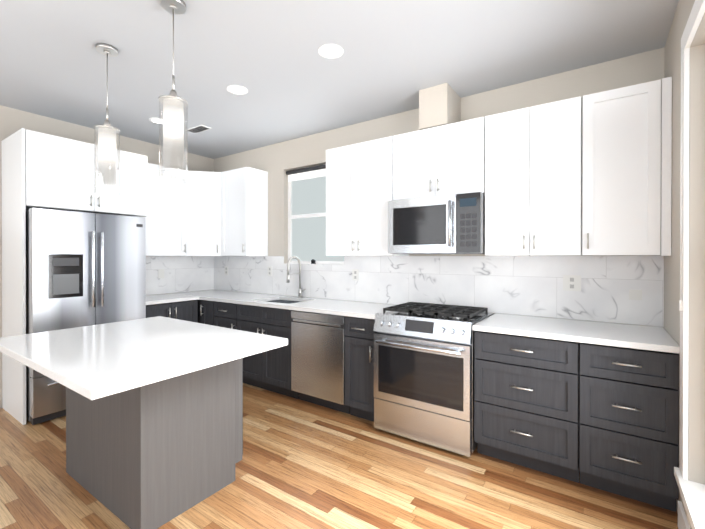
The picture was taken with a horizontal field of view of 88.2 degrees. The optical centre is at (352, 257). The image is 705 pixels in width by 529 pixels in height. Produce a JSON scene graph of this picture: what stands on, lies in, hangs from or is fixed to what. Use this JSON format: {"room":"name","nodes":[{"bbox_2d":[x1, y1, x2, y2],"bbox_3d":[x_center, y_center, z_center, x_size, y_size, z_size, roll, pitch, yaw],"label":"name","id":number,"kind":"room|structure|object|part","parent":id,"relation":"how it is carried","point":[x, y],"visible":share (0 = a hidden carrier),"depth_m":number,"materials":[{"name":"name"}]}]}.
{"room":"kitchen","nodes":[
{"label":"kitchen","id":0,"kind":"room"},
{"bbox_2d":[0,105,213,407],"bbox_3d":[-3.848,-0.008,2.486,0.150,2.755,6.500,0,0,34],"label":"wall","id":1,"kind":"structure","parent":0,"point":[12,120],"depth_m":3.65,"materials":[{"name":"beige paint"}]},
{"bbox_2d":[1,128,148,219],"bbox_3d":[-2.657,-0.749,3.559,0.598,0.630,0.976,0,0,34],"label":"upper cabinet","id":2,"kind":"object","parent":1,"relation":"attached to","point":[40,170],"depth_m":3.23,"materials":[{"name":"white wood"}]},
{"bbox_3d":[-2.939,0.152,3.150,0.597,2.430,0.020,0,0,34],"label":"fridge panel","id":3,"kind":"part","parent":2,"relation":"part of","materials":[{"name":"white wood"}]},
{"bbox_2d":[146,163,184,255],"bbox_3d":[-2.292,-0.544,4.293,0.373,1.045,0.638,0,0,34],"label":"upper cabinet","id":4,"kind":"object","parent":1,"relation":"attached to","point":[165,226],"depth_m":4.23,"materials":[{"name":"white wood"}]},
{"bbox_2d":[0,383,677,528],"bbox_3d":[-1.742,1.405,1.144,5.148,0.060,6.650,0,0,34],"label":"floor","id":5,"kind":"structure","parent":0,"point":[301,464],"depth_m":2.16,"materials":[{"name":"brown wood"}]},
{"bbox_2d":[26,208,145,424],"bbox_3d":[-2.590,0.480,3.468,0.782,1.772,0.878,0,0,34],"label":"fridge","id":6,"kind":"object","parent":5,"relation":"on","point":[85,269],"visible":0.54,"depth_m":3.15,"materials":[{"name":"silver metal"}]},
{"bbox_2d":[66,356,246,528],"bbox_3d":[-1.245,0.931,2.321,0.969,0.878,0.667,0,0,34],"label":"kitchen island","id":7,"kind":"object","parent":5,"relation":"on","point":[154,422],"depth_m":1.98,"materials":[{"name":"grey wood"}]},
{"bbox_2d":[0,316,287,399],"bbox_3d":[-1.199,0.472,2.041,1.370,0.038,0.960,0,0,34],"label":"island countertop","id":8,"kind":"structure","parent":7,"relation":"on","point":[94,362],"depth_m":1.81,"materials":[{"name":"white stone"}]},
{"bbox_2d":[146,300,201,317],"bbox_3d":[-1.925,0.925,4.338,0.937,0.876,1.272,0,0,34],"label":"base cabinet","id":9,"kind":"object","parent":5,"relation":"on","point":[151,310],"depth_m":3.87,"materials":[{"name":"grey wood"}]},
{"bbox_2d":[146,293,197,304],"bbox_3d":[-2.224,0.466,4.147,0.660,0.035,0.630,0,0,34],"label":"countertop","id":10,"kind":"structure","parent":9,"relation":"on","point":[171,297],"depth_m":4.13,"materials":[{"name":"white stone"}]},
{"bbox_2d":[174,290,393,318],"bbox_3d":[-0.890,0.467,4.006,3.021,0.035,0.640,0,0,34],"label":"countertop","id":11,"kind":"structure","parent":9,"relation":"on","point":[367,310],"depth_m":3.64,"materials":[{"name":"white stone"}]},
{"bbox_2d":[249,299,300,327],"bbox_3d":[-0.740,0.599,3.910,0.584,0.225,0.439,0,0,34],"label":"sink","id":12,"kind":"object","parent":11,"relation":"in","point":[284,301],"visible":0.02,"depth_m":4.15,"materials":[{"name":"silver metal"}]},
{"bbox_2d":[286,256,305,297],"bbox_3d":[-0.619,0.212,4.030,0.123,0.470,0.240,0,0,34],"label":"faucet","id":13,"kind":"object","parent":11,"relation":"on","point":[300,290],"visible":1,"depth_m":4.09,"materials":[{"name":"silver metal"}]},
{"bbox_2d":[158,300,233,319],"bbox_3d":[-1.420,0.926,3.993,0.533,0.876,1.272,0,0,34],"label":"base cabinet","id":14,"kind":"object","parent":5,"relation":"on","point":[174,311],"depth_m":4.06,"materials":[{"name":"grey wood"}]},
{"bbox_2d":[182,300,281,328],"bbox_3d":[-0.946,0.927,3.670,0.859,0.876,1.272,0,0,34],"label":"base cabinet","id":15,"kind":"object","parent":5,"relation":"on","point":[222,316],"depth_m":4.04,"materials":[{"name":"grey wood"}]},
{"bbox_2d":[234,300,298,398],"bbox_3d":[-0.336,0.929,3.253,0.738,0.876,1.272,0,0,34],"label":"base cabinet","id":16,"kind":"object","parent":5,"relation":"on","point":[270,370],"depth_m":3.62,"materials":[{"name":"grey wood"}]},
{"bbox_2d":[291,310,349,413],"bbox_3d":[-0.157,0.929,3.514,0.612,0.870,0.620,0,0,34],"label":"dishwasher","id":17,"kind":"object","parent":5,"relation":"on","point":[317,358],"visible":0.65,"depth_m":3.25,"materials":[{"name":"grey metal"}]},
{"bbox_2d":[298,316,374,398],"bbox_3d":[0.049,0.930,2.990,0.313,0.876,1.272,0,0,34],"label":"base cabinet","id":18,"kind":"object","parent":5,"relation":"on","point":[348,320],"depth_m":3.05,"materials":[{"name":"grey wood"}]},
{"bbox_2d":[345,320,477,421],"bbox_3d":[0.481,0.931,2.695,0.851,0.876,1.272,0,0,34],"label":"base cabinet","id":19,"kind":"object","parent":5,"relation":"on","point":[359,338],"depth_m":3.02,"materials":[{"name":"grey wood"}]},
{"bbox_2d":[374,302,492,456],"bbox_3d":[0.641,0.886,2.894,0.756,0.965,0.708,0,0,34],"label":"range","id":20,"kind":"object","parent":5,"relation":"on","point":[424,358],"visible":1,"depth_m":2.64,"materials":[{"name":"silver metal"}]},
{"bbox_2d":[474,331,585,483],"bbox_3d":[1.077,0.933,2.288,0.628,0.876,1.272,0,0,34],"label":"base cabinet","id":21,"kind":"object","parent":5,"relation":"on","point":[528,390],"depth_m":2.30,"materials":[{"name":"grey wood"}]},
{"bbox_2d":[472,313,679,353],"bbox_3d":[1.427,0.473,2.425,1.058,0.035,0.636,0,0,34],"label":"countertop","id":22,"kind":"structure","parent":21,"relation":"on","point":[652,338],"depth_m":2.28,"materials":[{"name":"white stone"}]},
{"bbox_2d":[582,343,678,511],"bbox_3d":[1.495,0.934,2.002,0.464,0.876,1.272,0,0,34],"label":"base cabinet","id":23,"kind":"object","parent":5,"relation":"on","point":[603,417],"depth_m":2.01,"materials":[{"name":"grey wood"}]},
{"bbox_2d":[0,0,678,158],"bbox_3d":[-1.742,-1.440,1.133,5.148,0.120,6.650,0,0,34],"label":"ceiling","id":24,"kind":"structure","parent":0,"point":[396,56],"depth_m":2.47,"materials":[{"name":"grey paint"}]},
{"bbox_2d":[94,43,119,196],"bbox_3d":[-1.620,-0.900,2.402,0.144,0.967,0.144,0,0,34],"label":"pendant light","id":25,"kind":"object","parent":24,"relation":"hanging from","point":[106,160],"visible":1,"depth_m":2.37,"materials":[{"name":"white glass"}]},
{"bbox_2d":[149,117,162,123],"bbox_3d":[-1.961,-1.386,3.675,0.170,0.006,0.170,0,0,34],"label":"recessed light","id":26,"kind":"object","parent":24,"relation":"in","point":[154,119],"visible":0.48,"depth_m":3.66,"materials":[{"name":"white plastic"}]},
{"bbox_2d":[158,0,187,183],"bbox_3d":[-0.971,-0.899,1.971,0.144,0.967,0.144,0,0,34],"label":"pendant light","id":27,"kind":"object","parent":24,"relation":"hanging from","point":[173,120],"visible":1,"depth_m":1.94,"materials":[{"name":"white glass"}]},
{"bbox_2d":[185,125,211,133],"bbox_3d":[-1.662,-1.385,3.918,0.300,0.009,0.120,0,0,34],"label":"ceiling vent","id":28,"kind":"object","parent":24,"relation":"in","point":[197,129],"visible":0.94,"depth_m":3.91,"materials":[{"name":"white metal"}]},
{"bbox_2d":[227,85,247,94],"bbox_3d":[-0.948,-1.384,2.995,0.170,0.006,0.170,0,0,34],"label":"recessed light","id":29,"kind":"object","parent":24,"relation":"in","point":[238,89],"visible":1,"depth_m":2.98,"materials":[{"name":"white plastic"}]},
{"bbox_2d":[318,44,343,58],"bbox_3d":[-0.144,-1.381,2.434,0.170,0.006,0.170,0,0,34],"label":"recessed light","id":30,"kind":"object","parent":24,"relation":"in","point":[331,51],"visible":1,"depth_m":2.43,"materials":[{"name":"white plastic"}]},
{"bbox_2d":[214,47,664,327],"bbox_3d":[0.091,-0.013,3.822,5.148,2.755,0.150,0,0,34],"label":"wall","id":31,"kind":"structure","parent":0,"point":[276,161],"depth_m":3.44,"materials":[{"name":"beige paint"}]},
{"bbox_2d":[185,171,220,255],"bbox_3d":[-1.864,-0.546,4.654,0.673,1.045,0.673,0,0,34],"label":"upper cabinet","id":32,"kind":"object","parent":31,"relation":"attached to","point":[203,188],"depth_m":4.47,"materials":[{"name":"white wood"}]},
{"bbox_2d":[221,167,267,255],"bbox_3d":[-1.374,-0.545,4.501,0.540,1.045,0.373,0,0,34],"label":"upper cabinet","id":33,"kind":"object","parent":31,"relation":"attached to","point":[244,191],"depth_m":4.37,"materials":[{"name":"white wood"}]},
{"bbox_2d":[288,164,343,263],"bbox_3d":[-0.409,-0.488,4.168,0.890,1.138,0.080,0,0,34],"label":"window","id":34,"kind":"structure","parent":31,"relation":"in","point":[306,221],"depth_m":4.25,"materials":[{"name":"glass"}]},
{"bbox_2d":[286,164,325,181],"bbox_3d":[-0.429,-0.981,4.138,0.870,0.129,0.048,0,0,34],"label":"window blind","id":35,"kind":"object","parent":34,"relation":"attached to","point":[308,173],"visible":0.65,"depth_m":4.20,"materials":[{"name":"grey plastic"}]},
{"bbox_2d":[326,134,408,255],"bbox_3d":[0.161,-0.541,3.480,0.808,1.045,0.328,0,0,34],"label":"upper cabinet","id":36,"kind":"object","parent":31,"relation":"attached to","point":[361,178],"depth_m":3.34,"materials":[{"name":"white wood"}]},
{"bbox_2d":[146,256,663,326],"bbox_3d":[-0.294,0.217,3.260,4.846,0.468,1.355,0,0,34],"label":"tile backsplash","id":37,"kind":"structure","parent":31,"relation":"attached to","point":[525,285],"depth_m":3.15,"materials":[{"name":"stone"}]},
{"bbox_2d":[158,269,163,278],"bbox_3d":[-2.368,0.195,4.501,0.005,0.115,0.075,0,0,34],"label":"electrical outlet plate","id":38,"kind":"object","parent":37,"relation":"attached to","point":[160,271],"depth_m":4.49,"materials":[{"name":"white plastic"}]},
{"bbox_2d":[224,266,227,274],"bbox_3d":[-1.720,0.171,4.955,0.075,0.115,0.006,0,0,34],"label":"electrical outlet plate","id":39,"kind":"object","parent":37,"relation":"attached to","point":[225,267],"depth_m":4.96,"materials":[{"name":"white plastic"}]},
{"bbox_2d":[268,266,271,275],"bbox_3d":[-1.019,0.163,4.476,0.075,0.115,0.006,0,0,34],"label":"electrical outlet plate","id":40,"kind":"object","parent":37,"relation":"attached to","point":[269,268],"depth_m":4.47,"materials":[{"name":"white plastic"}]},
{"bbox_2d":[352,269,358,280],"bbox_3d":[0.030,0.175,3.760,0.075,0.115,0.006,0,0,34],"label":"electrical outlet plate","id":41,"kind":"object","parent":37,"relation":"attached to","point":[355,272],"depth_m":3.76,"materials":[{"name":"white plastic"}]},
{"bbox_2d":[563,275,580,290],"bbox_3d":[1.616,0.184,2.677,0.115,0.115,0.006,0,0,34],"label":"electrical outlet plate","id":42,"kind":"object","parent":37,"relation":"attached to","point":[571,282],"depth_m":2.67,"materials":[{"name":"white plastic"}]},
{"bbox_2d":[629,289,641,299],"bbox_3d":[1.921,0.250,2.469,0.070,0.070,0.005,0,0,34],"label":"electrical outlet plate","id":43,"kind":"object","parent":37,"relation":"attached to","point":[633,294],"depth_m":2.47,"materials":[{"name":"white plastic"}]},
{"bbox_2d":[419,83,460,129],"bbox_3d":[0.743,-1.226,3.078,0.240,0.320,0.334,0,0,34],"label":"vent duct","id":44,"kind":"object","parent":31,"relation":"attached to","point":[440,105],"depth_m":2.95,"materials":[{"name":"beige paint"}]},
{"bbox_2d":[401,117,484,199],"bbox_3d":[0.760,-0.776,3.070,0.770,0.573,0.328,0,0,34],"label":"upper cabinet","id":45,"kind":"object","parent":31,"relation":"attached to","point":[449,159],"depth_m":2.90,"materials":[{"name":"white wood"}]},
{"bbox_2d":[388,192,484,253],"bbox_3d":[0.719,-0.259,3.014,0.766,0.452,0.467,0,0,34],"label":"microwave","id":46,"kind":"object","parent":45,"relation":"attached to","point":[450,224],"visible":1,"depth_m":2.83,"materials":[{"name":"silver metal"}]},
{"bbox_2d":[485,93,596,255],"bbox_3d":[1.333,-0.538,2.680,0.746,1.045,0.328,0,0,34],"label":"upper cabinet","id":47,"kind":"object","parent":31,"relation":"attached to","point":[588,175],"depth_m":2.51,"materials":[{"name":"white wood"}]},
{"bbox_2d":[597,76,671,255],"bbox_3d":[1.744,-0.537,2.399,0.509,1.045,0.328,0,0,34],"label":"upper cabinet","id":48,"kind":"object","parent":31,"relation":"attached to","point":[634,122],"depth_m":2.22,"materials":[{"name":"white wood"}]},
{"bbox_2d":[664,0,704,528],"bbox_3d":[0.279,0.003,-0.333,0.150,2.755,6.500,0,0,34],"label":"wall","id":49,"kind":"structure","parent":0,"point":[696,411],"depth_m":1.70,"materials":[{"name":"beige paint"}]},
{"bbox_2d":[678,501,689,528],"bbox_3d":[0.024,1.316,-0.553,0.014,0.130,5.840,0,0,34],"label":"baseboard","id":50,"kind":"structure","parent":49,"relation":"attached to","point":[682,522],"depth_m":1.74,"materials":[{"name":"white"}]},
{"bbox_2d":[674,0,704,528],"bbox_3d":[1.246,0.040,1.199,0.096,2.230,1.440,0,0,34],"label":"window","id":51,"kind":"structure","parent":49,"relation":"in","point":[692,493],"depth_m":1.71,"materials":[{"name":"white wood"}]},
{"bbox_2d":[679,48,682,310],"bbox_3d":[1.585,-0.377,1.741,0.027,1.260,0.020,0,0,34],"label":"blind cord","id":52,"kind":"object","parent":51,"relation":"hanging from","point":[680,304],"visible":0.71,"depth_m":1.74,"materials":[{"name":"white plastic"}]}
]}

